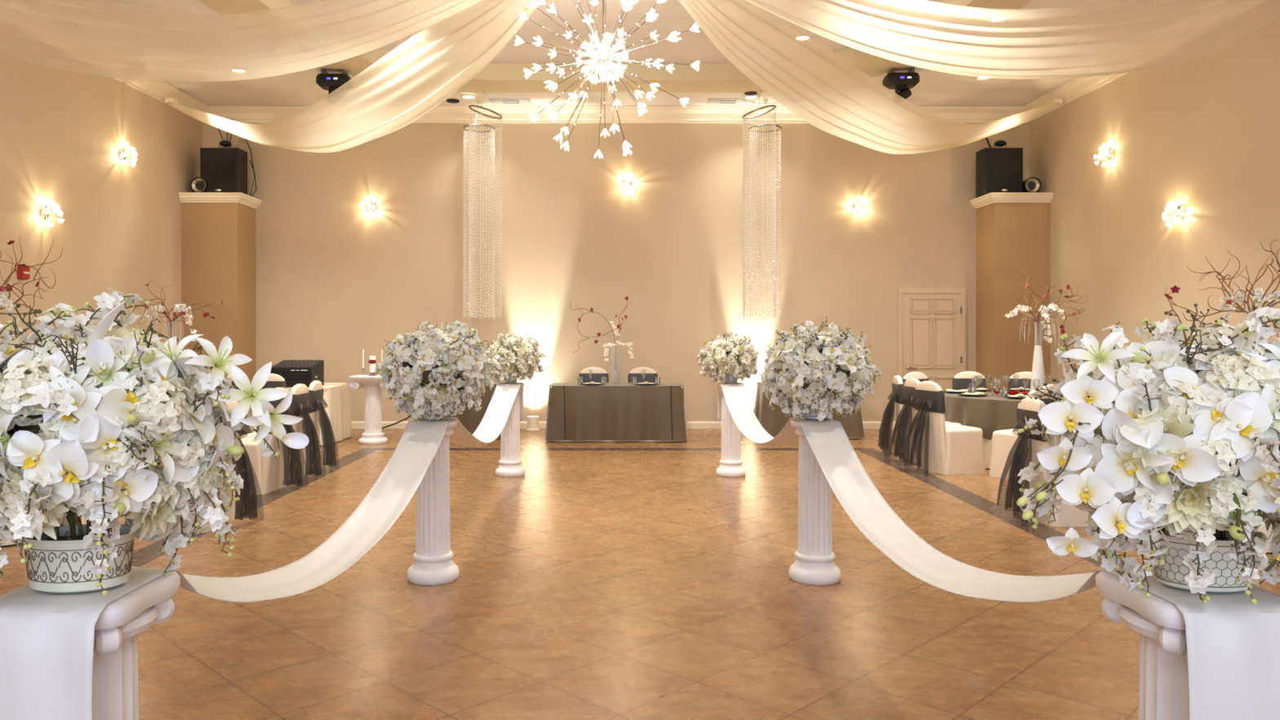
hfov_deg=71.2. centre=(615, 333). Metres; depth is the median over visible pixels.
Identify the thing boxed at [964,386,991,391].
place setting
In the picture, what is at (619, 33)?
flower
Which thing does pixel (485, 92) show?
curtain
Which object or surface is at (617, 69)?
flower
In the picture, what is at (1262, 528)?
tablecloth
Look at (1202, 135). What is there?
wall
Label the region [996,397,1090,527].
banquet chair
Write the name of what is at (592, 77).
flower
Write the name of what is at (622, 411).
table overlay
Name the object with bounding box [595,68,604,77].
flower
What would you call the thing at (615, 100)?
flower
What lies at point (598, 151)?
flower
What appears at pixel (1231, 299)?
branch arrangement
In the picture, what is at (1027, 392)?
rose
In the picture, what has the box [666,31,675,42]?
flower
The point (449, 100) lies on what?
ceiling speaker
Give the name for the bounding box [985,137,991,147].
cable
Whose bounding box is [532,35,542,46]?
flower
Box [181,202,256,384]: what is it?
column
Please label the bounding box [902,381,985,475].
banquet chair
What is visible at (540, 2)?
flower
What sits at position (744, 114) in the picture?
curtain
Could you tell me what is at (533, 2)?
flower
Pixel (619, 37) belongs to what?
flower
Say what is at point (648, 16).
flower
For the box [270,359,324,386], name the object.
amplifier
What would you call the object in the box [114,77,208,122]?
trim
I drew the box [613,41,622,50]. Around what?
flower
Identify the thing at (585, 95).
flower
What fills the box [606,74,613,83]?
flower
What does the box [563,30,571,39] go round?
flower
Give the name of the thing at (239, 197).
trim
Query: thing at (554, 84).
flower
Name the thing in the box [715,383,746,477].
pedestal column
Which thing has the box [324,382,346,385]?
paper stack
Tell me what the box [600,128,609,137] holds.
flower
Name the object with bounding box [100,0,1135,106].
ceiling
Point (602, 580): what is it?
floor
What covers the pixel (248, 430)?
table overlay
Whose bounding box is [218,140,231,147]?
lamp
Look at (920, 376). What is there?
banquet chair
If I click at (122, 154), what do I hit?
sconce
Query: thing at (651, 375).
banquet chair
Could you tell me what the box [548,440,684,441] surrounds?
tablecloth
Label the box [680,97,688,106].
flower
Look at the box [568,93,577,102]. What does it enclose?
flower
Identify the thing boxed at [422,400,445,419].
flower pot
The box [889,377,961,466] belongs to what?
banquet chair
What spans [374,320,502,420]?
flower arrangement
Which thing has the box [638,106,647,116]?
flower
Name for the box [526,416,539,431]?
uplight
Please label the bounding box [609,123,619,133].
flower
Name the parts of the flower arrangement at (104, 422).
stem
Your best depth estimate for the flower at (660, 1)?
7.56 m
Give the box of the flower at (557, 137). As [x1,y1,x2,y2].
[553,133,562,142]
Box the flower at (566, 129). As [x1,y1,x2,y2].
[560,126,568,135]
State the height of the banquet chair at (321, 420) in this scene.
0.970 m
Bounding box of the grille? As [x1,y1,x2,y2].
[986,149,1022,192]
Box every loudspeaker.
[200,147,247,194]
[975,147,1022,198]
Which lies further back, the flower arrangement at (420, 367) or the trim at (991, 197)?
the trim at (991, 197)
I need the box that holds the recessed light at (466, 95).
[460,93,476,99]
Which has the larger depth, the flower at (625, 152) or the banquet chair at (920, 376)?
the banquet chair at (920, 376)
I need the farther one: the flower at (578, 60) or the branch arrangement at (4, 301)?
the flower at (578, 60)
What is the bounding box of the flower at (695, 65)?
[690,60,699,71]
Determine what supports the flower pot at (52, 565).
on the fabric drape at (46, 639)
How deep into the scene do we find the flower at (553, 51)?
7.99 m
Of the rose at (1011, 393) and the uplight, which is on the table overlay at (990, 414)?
the rose at (1011, 393)
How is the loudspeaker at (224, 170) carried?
on the trim at (239, 197)
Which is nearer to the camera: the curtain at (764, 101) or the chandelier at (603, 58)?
the chandelier at (603, 58)
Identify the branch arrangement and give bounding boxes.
[0,235,62,337]
[122,281,231,341]
[569,296,634,370]
[1004,271,1087,347]
[1163,240,1279,342]
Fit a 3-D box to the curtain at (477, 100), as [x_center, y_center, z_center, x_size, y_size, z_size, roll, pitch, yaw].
[-2.010,-1.813,13.120,0.474,3.228,0.474,0,0,35]
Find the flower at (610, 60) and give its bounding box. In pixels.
[605,59,614,68]
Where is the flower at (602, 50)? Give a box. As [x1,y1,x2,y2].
[597,44,607,54]
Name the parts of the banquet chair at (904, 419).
seat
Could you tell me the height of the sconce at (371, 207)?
0.292 m
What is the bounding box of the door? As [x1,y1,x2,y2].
[897,288,966,391]
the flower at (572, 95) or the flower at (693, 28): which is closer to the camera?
the flower at (572, 95)
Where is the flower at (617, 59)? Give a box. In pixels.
[615,54,624,64]
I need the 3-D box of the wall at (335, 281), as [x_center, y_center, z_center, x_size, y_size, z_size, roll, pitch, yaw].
[0.000,-1.250,13.700,12.580,5.400,0.200,0,0,0]
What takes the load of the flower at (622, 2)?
on the chandelier at (603, 58)
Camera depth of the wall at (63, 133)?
10.65 m
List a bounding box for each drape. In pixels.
[0,0,481,81]
[0,382,523,719]
[164,0,542,152]
[678,0,1062,154]
[717,382,1279,719]
[746,0,1279,79]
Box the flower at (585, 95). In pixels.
[578,91,587,100]
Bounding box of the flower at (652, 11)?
[649,8,657,17]
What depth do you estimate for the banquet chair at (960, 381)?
11.75 m
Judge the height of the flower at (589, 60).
0.075 m
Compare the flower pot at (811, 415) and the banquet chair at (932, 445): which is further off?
the banquet chair at (932, 445)
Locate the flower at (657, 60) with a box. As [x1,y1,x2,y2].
[653,58,663,68]
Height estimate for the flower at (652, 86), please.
0.075 m
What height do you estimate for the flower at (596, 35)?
0.076 m
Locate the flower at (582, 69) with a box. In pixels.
[580,68,587,76]
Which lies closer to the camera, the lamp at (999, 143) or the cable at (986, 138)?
the lamp at (999, 143)
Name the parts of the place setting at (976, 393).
dinner plate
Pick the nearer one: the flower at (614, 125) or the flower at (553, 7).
the flower at (614, 125)
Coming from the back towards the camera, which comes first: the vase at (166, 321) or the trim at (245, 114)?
the trim at (245, 114)
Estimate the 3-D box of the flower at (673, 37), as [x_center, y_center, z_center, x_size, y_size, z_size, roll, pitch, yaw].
[0.466,-2.293,6.912,0.080,0.077,0.081,0,0,0]
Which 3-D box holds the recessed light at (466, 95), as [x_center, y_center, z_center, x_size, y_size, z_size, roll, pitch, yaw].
[-2.120,-3.406,12.850,0.230,0.032,0.230,0,0,0]
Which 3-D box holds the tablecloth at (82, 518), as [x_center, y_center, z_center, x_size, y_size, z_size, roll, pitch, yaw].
[-4.800,1.073,6.765,2.034,0.735,2.019,0,0,0]
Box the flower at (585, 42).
[580,40,589,48]
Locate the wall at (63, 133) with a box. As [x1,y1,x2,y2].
[0,49,202,345]
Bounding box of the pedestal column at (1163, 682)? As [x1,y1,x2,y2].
[1095,570,1189,719]
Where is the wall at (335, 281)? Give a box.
[202,123,1029,421]
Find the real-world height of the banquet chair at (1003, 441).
0.970 m
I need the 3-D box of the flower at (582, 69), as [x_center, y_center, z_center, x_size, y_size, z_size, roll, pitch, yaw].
[-0.266,-2.212,7.589,0.072,0.073,0.073,0,0,0]
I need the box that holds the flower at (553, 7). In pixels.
[546,3,555,13]
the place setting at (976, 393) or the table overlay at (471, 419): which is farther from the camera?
the table overlay at (471, 419)
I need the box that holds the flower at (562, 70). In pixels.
[555,67,564,76]
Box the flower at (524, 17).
[518,10,528,20]
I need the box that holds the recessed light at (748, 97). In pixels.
[742,93,759,100]
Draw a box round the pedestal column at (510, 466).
[495,383,524,477]
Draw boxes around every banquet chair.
[177,401,263,532]
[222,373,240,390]
[240,386,308,494]
[247,383,325,477]
[259,373,286,390]
[304,380,338,467]
[578,367,608,382]
[627,367,657,382]
[878,375,903,457]
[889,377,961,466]
[902,371,928,384]
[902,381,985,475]
[951,371,986,390]
[989,384,1056,478]
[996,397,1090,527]
[1008,371,1031,388]
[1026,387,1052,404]
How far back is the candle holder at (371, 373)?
11.81 m
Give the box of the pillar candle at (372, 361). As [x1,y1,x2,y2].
[368,355,376,372]
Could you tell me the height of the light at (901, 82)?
0.445 m
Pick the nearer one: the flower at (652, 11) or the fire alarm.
the flower at (652, 11)
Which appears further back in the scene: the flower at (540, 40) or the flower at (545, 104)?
the flower at (545, 104)
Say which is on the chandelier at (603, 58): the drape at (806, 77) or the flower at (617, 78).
the flower at (617, 78)
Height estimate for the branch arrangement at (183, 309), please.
0.693 m
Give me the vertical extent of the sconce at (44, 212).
0.313 m
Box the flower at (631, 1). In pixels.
[630,0,638,5]
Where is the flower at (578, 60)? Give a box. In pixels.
[574,57,582,66]
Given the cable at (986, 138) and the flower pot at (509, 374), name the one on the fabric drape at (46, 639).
the flower pot at (509, 374)
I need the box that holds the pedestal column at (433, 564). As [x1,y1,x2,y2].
[406,419,459,585]
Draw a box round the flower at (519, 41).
[514,35,524,45]
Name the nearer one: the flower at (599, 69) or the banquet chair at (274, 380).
the flower at (599, 69)
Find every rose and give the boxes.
[1008,391,1015,395]
[1022,390,1030,395]
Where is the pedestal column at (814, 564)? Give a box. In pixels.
[788,419,841,585]
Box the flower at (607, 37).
[603,31,612,41]
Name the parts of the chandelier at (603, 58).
long arm, long arm, long arm, long arm, long arm, long arm, long arm, long arm, long arm, long arm, long arm, long arm, long arm, long arm, long arm, long arm, long arm, long arm, long arm, long arm, long arm, long arm, long arm, long arm, suspension rod, long arm, long arm, long arm, long arm, long arm, long arm, long arm, long arm, long arm, long arm, long arm, long arm, long arm, long arm, long arm, long arm, long arm, long arm, long arm, long arm, long arm, long arm, long arm, long arm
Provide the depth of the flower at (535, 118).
7.44 m
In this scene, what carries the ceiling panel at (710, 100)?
attached to the ceiling
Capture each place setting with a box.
[580,381,604,385]
[634,381,657,385]
[943,389,971,393]
[957,391,988,396]
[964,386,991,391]
[1004,394,1026,399]
[1008,386,1030,391]
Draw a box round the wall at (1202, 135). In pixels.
[1029,20,1279,384]
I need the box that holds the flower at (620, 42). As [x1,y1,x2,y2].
[617,40,625,48]
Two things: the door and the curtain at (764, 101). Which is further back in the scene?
the door
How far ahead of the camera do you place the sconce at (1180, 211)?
9.93 m
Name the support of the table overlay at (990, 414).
on the tablecloth at (987, 442)
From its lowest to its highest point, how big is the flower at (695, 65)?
0.078 m
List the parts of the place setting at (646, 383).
dinner plate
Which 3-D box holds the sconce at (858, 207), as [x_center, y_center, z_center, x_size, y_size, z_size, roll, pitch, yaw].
[3.670,-1.929,13.522,0.254,0.299,0.220,0,0,-39]
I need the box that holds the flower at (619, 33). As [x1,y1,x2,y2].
[617,27,626,36]
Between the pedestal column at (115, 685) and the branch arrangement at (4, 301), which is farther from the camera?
the branch arrangement at (4, 301)
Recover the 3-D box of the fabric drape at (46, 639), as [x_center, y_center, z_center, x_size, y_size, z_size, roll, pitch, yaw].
[-1.080,0.969,5.467,0.249,0.922,7.641,0,0,0]
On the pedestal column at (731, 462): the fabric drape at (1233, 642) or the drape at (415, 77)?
the fabric drape at (1233, 642)
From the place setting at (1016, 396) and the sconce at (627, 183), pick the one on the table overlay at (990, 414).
the place setting at (1016, 396)
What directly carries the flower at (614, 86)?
on the chandelier at (603, 58)
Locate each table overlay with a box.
[237,396,261,433]
[444,381,503,437]
[545,382,687,440]
[754,381,864,437]
[943,390,1026,439]
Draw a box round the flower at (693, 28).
[689,22,699,32]
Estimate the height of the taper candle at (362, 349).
0.280 m
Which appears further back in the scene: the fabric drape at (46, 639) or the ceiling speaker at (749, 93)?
the ceiling speaker at (749, 93)
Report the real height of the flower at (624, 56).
0.077 m
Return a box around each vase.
[166,320,175,339]
[611,346,619,384]
[1030,321,1045,391]
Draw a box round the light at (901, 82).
[882,66,919,99]
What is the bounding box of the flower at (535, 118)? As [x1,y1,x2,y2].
[528,113,537,123]
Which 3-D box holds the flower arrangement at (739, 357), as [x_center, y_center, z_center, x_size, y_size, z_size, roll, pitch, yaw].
[1.148,0.248,9.130,0.674,0.562,0.615,0,0,-15]
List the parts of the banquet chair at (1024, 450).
seat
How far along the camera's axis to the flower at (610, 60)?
7.35 m
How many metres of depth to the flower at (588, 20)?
6.75 m
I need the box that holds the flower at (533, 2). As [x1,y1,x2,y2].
[526,0,537,8]
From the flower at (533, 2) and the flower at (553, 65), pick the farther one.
the flower at (533, 2)
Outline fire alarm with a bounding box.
[17,263,30,279]
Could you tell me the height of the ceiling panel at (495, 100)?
0.017 m
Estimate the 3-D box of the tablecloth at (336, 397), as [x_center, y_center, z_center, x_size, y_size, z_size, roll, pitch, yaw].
[-4.356,1.073,12.004,1.357,0.735,1.079,0,0,0]
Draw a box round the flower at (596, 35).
[589,33,597,43]
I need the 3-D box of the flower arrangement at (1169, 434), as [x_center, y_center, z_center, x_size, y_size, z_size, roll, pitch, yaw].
[1.202,0.239,1.812,0.722,0.609,0.655,0,0,23]
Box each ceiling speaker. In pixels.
[446,98,459,103]
[744,91,757,95]
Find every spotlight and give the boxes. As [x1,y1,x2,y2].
[190,177,207,192]
[1022,177,1041,192]
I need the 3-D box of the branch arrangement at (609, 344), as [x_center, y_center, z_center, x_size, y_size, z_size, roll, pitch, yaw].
[-0.192,0.033,12.279,0.877,1.089,0.103,0,0,2]
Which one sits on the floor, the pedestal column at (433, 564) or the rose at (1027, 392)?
the pedestal column at (433, 564)
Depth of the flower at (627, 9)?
6.82 m
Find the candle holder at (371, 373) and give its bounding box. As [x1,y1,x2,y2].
[361,368,381,375]
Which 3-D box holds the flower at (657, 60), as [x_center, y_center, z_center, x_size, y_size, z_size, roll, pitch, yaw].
[0.339,-2.123,7.050,0.076,0.077,0.077,0,0,0]
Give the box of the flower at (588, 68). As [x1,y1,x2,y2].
[582,66,590,75]
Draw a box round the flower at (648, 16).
[645,11,656,21]
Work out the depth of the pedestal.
11.75 m
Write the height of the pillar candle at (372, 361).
0.235 m
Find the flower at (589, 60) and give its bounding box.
[587,55,595,65]
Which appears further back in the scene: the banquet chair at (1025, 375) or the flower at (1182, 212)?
the banquet chair at (1025, 375)
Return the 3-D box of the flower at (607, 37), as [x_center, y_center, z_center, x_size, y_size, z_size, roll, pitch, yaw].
[-0.066,-2.445,7.335,0.077,0.072,0.075,0,0,0]
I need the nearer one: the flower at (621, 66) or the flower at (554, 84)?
the flower at (621, 66)
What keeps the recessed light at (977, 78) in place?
in the ceiling
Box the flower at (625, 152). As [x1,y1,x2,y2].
[622,146,631,155]
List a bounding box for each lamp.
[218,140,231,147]
[994,140,1006,147]
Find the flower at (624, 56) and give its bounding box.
[620,52,629,61]
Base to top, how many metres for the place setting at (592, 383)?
0.042 m
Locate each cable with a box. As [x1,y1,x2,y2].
[245,139,255,195]
[249,160,256,196]
[382,414,411,429]
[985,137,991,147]
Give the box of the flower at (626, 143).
[622,140,631,151]
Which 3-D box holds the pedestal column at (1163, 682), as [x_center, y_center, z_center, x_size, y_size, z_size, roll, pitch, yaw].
[1.175,0.983,1.820,0.304,0.935,0.304,0,0,0]
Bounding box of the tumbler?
[1000,386,1008,397]
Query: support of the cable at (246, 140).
on the trim at (239, 197)
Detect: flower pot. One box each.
[23,524,137,592]
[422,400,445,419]
[504,371,516,382]
[724,371,737,382]
[802,402,825,419]
[1154,530,1262,592]
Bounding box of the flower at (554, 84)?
[549,83,557,91]
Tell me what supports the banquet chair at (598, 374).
on the floor
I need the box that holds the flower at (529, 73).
[523,68,533,78]
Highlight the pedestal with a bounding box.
[348,374,388,444]
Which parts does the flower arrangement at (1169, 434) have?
stem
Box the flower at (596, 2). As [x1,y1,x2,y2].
[589,0,598,5]
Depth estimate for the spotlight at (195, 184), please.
13.00 m
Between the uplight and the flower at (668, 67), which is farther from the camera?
the uplight
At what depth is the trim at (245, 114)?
13.53 m
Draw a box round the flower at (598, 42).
[591,39,599,48]
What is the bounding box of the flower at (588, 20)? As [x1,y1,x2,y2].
[582,13,592,24]
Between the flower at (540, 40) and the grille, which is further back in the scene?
the grille
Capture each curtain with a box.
[462,99,494,319]
[468,90,502,318]
[742,90,776,319]
[748,99,781,319]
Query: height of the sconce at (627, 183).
0.290 m
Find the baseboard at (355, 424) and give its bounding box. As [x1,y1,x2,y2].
[351,421,895,428]
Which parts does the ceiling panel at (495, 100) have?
grille frame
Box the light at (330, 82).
[315,68,351,94]
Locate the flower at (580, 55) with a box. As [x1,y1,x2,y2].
[576,48,583,58]
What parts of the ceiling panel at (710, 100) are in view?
grille frame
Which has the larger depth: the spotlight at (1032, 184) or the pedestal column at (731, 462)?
the spotlight at (1032, 184)
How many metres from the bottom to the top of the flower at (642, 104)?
0.079 m
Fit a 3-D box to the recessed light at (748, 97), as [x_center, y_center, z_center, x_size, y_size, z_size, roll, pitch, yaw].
[1.950,-3.411,12.900,0.230,0.032,0.230,0,0,0]
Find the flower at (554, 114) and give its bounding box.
[546,112,556,122]
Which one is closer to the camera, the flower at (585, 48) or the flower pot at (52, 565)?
the flower pot at (52, 565)
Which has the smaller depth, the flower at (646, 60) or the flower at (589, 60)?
the flower at (589, 60)
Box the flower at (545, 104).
[542,102,550,111]
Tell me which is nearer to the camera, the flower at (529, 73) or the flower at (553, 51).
the flower at (529, 73)
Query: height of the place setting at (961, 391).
0.042 m
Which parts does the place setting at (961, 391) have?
dinner plate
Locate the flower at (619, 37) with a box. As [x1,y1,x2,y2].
[617,35,626,44]
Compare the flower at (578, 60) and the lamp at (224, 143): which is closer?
the flower at (578, 60)
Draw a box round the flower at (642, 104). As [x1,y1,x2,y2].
[637,102,646,108]
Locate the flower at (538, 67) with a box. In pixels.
[531,63,541,72]
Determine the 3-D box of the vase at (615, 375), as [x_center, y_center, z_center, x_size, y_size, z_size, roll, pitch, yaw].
[-0.010,0.438,12.300,0.112,0.520,0.112,0,0,0]
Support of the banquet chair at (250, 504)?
on the floor
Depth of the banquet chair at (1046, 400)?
8.11 m
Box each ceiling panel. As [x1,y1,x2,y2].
[488,97,532,104]
[706,97,748,104]
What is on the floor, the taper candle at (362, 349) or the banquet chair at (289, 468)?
the banquet chair at (289, 468)
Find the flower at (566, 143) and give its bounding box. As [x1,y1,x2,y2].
[560,141,568,151]
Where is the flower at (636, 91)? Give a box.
[635,90,644,99]
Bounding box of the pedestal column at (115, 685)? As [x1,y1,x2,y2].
[92,570,180,719]
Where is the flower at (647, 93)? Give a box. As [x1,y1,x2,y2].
[646,92,654,100]
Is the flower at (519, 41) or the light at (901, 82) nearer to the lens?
the flower at (519, 41)
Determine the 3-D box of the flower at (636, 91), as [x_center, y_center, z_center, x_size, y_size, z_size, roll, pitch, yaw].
[0.191,-1.937,7.241,0.076,0.082,0.076,0,0,0]
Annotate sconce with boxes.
[39,197,64,227]
[118,141,137,167]
[360,196,381,215]
[617,173,638,191]
[848,195,867,215]
[1093,142,1115,166]
[1161,201,1185,227]
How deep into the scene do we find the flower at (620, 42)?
7.42 m
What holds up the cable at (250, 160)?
on the trim at (239, 197)
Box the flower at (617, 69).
[616,68,625,77]
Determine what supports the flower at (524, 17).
on the chandelier at (603, 58)
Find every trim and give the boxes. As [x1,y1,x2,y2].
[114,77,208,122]
[178,192,262,208]
[202,106,1029,123]
[969,192,1053,208]
[1023,72,1127,122]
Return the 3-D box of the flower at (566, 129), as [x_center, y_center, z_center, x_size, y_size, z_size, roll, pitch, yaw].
[-0.466,-1.828,8.098,0.074,0.077,0.082,0,0,0]
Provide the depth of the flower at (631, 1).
7.34 m
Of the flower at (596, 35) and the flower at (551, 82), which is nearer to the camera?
the flower at (551, 82)
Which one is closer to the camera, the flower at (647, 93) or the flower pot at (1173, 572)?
the flower pot at (1173, 572)
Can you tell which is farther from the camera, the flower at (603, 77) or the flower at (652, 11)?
the flower at (603, 77)
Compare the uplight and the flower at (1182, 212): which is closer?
the flower at (1182, 212)
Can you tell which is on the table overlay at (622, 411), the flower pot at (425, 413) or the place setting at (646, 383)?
the place setting at (646, 383)
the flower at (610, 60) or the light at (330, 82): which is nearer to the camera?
the flower at (610, 60)
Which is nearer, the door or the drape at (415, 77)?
the drape at (415, 77)
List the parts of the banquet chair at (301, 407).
seat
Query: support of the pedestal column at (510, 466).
on the floor
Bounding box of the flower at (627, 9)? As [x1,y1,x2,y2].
[622,1,632,11]
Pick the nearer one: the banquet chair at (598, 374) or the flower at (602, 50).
the flower at (602, 50)
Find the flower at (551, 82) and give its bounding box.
[543,80,554,90]
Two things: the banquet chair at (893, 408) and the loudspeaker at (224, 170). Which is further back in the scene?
the loudspeaker at (224, 170)
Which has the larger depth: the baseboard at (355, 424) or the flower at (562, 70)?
the baseboard at (355, 424)
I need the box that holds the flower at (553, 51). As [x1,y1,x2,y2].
[547,48,556,58]
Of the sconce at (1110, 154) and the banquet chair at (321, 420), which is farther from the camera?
the sconce at (1110, 154)
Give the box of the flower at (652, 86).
[649,83,659,93]
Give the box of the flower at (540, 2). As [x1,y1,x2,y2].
[536,0,545,4]
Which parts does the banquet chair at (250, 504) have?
seat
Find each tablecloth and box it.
[0,513,125,546]
[250,383,352,445]
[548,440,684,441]
[982,436,992,468]
[1257,512,1276,552]
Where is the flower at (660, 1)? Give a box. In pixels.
[657,0,666,3]
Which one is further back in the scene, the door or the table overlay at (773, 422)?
the door
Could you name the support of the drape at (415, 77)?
hanging from the hub
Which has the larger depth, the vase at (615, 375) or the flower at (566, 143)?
the vase at (615, 375)
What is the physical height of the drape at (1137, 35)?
1.431 m
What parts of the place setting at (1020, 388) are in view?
dinner plate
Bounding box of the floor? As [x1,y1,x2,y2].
[0,428,1279,719]
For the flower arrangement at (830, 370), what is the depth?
5.11 m
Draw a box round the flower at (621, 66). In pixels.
[618,65,626,73]
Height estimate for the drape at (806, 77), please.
1.507 m
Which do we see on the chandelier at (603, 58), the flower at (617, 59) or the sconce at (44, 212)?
the flower at (617, 59)
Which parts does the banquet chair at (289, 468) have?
seat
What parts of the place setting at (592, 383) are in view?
dinner plate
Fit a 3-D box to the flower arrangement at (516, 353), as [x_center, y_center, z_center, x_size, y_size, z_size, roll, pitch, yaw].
[-1.043,0.259,9.134,0.640,0.541,0.624,0,0,-37]
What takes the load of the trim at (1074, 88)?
attached to the wall at (1202, 135)
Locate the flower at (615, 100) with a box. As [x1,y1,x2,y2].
[613,99,621,107]
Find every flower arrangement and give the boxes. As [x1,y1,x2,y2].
[0,287,309,595]
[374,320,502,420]
[484,332,546,383]
[696,329,763,383]
[755,316,883,422]
[1016,303,1279,604]
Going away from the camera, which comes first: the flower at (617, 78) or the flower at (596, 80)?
the flower at (617, 78)
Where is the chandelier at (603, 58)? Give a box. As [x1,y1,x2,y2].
[514,0,699,158]
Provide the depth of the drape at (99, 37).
7.55 m
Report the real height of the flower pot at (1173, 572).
0.105 m
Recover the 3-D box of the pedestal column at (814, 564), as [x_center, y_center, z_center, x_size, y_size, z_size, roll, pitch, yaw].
[1.175,0.983,5.280,0.304,0.935,0.304,0,0,0]
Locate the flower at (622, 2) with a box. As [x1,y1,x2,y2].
[621,0,630,6]
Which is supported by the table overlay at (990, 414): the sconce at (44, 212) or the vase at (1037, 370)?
the vase at (1037, 370)
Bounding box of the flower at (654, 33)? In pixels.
[650,31,658,39]
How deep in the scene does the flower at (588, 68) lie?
7.43 m
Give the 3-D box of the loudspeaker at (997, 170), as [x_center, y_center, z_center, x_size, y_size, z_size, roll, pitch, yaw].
[5.660,-2.365,13.190,0.560,0.680,0.380,0,0,0]
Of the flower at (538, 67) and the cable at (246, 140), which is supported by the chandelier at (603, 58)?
the flower at (538, 67)
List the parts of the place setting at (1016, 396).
dinner plate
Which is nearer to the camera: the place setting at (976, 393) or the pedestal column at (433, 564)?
the pedestal column at (433, 564)
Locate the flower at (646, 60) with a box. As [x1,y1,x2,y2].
[644,58,653,67]
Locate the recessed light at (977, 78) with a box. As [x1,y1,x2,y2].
[974,76,991,80]
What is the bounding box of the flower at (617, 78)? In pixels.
[613,70,622,80]
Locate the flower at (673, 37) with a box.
[671,31,681,41]
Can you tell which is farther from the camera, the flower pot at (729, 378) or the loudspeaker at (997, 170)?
the loudspeaker at (997, 170)
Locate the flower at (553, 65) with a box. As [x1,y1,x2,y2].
[546,62,555,73]
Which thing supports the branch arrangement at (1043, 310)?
in the vase at (1037, 370)
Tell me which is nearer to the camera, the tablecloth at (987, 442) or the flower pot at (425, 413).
the flower pot at (425, 413)
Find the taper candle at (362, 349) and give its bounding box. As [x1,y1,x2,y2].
[362,349,364,368]
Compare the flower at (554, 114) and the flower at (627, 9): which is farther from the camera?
the flower at (554, 114)
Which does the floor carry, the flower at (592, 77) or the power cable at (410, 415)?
the power cable at (410, 415)
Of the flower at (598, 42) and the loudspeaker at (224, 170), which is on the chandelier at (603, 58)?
the flower at (598, 42)
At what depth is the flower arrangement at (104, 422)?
1.68 m
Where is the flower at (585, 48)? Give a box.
[582,47,590,56]
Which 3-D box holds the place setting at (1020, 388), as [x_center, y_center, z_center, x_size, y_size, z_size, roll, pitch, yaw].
[4.907,0.676,10.817,0.320,0.042,0.320,0,0,25]
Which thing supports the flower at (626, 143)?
on the chandelier at (603, 58)
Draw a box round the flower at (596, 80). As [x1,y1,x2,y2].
[592,75,598,84]
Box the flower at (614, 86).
[608,84,616,92]
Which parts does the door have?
handle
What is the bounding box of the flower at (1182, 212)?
[1178,210,1185,216]
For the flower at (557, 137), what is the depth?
7.69 m
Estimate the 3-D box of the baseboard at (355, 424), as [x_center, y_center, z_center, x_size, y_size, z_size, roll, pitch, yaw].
[-0.585,1.395,13.590,9.730,0.110,0.020,0,0,0]
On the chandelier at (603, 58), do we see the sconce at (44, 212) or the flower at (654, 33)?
the flower at (654, 33)
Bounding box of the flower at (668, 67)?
[665,63,675,73]
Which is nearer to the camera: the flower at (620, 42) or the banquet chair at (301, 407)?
the flower at (620, 42)
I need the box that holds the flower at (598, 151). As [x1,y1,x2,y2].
[594,149,603,158]
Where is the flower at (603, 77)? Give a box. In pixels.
[599,74,606,82]
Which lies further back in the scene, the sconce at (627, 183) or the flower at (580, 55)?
the sconce at (627, 183)
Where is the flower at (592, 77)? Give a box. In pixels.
[586,74,595,84]
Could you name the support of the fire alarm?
attached to the wall at (63, 133)
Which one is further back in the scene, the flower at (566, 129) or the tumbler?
the tumbler

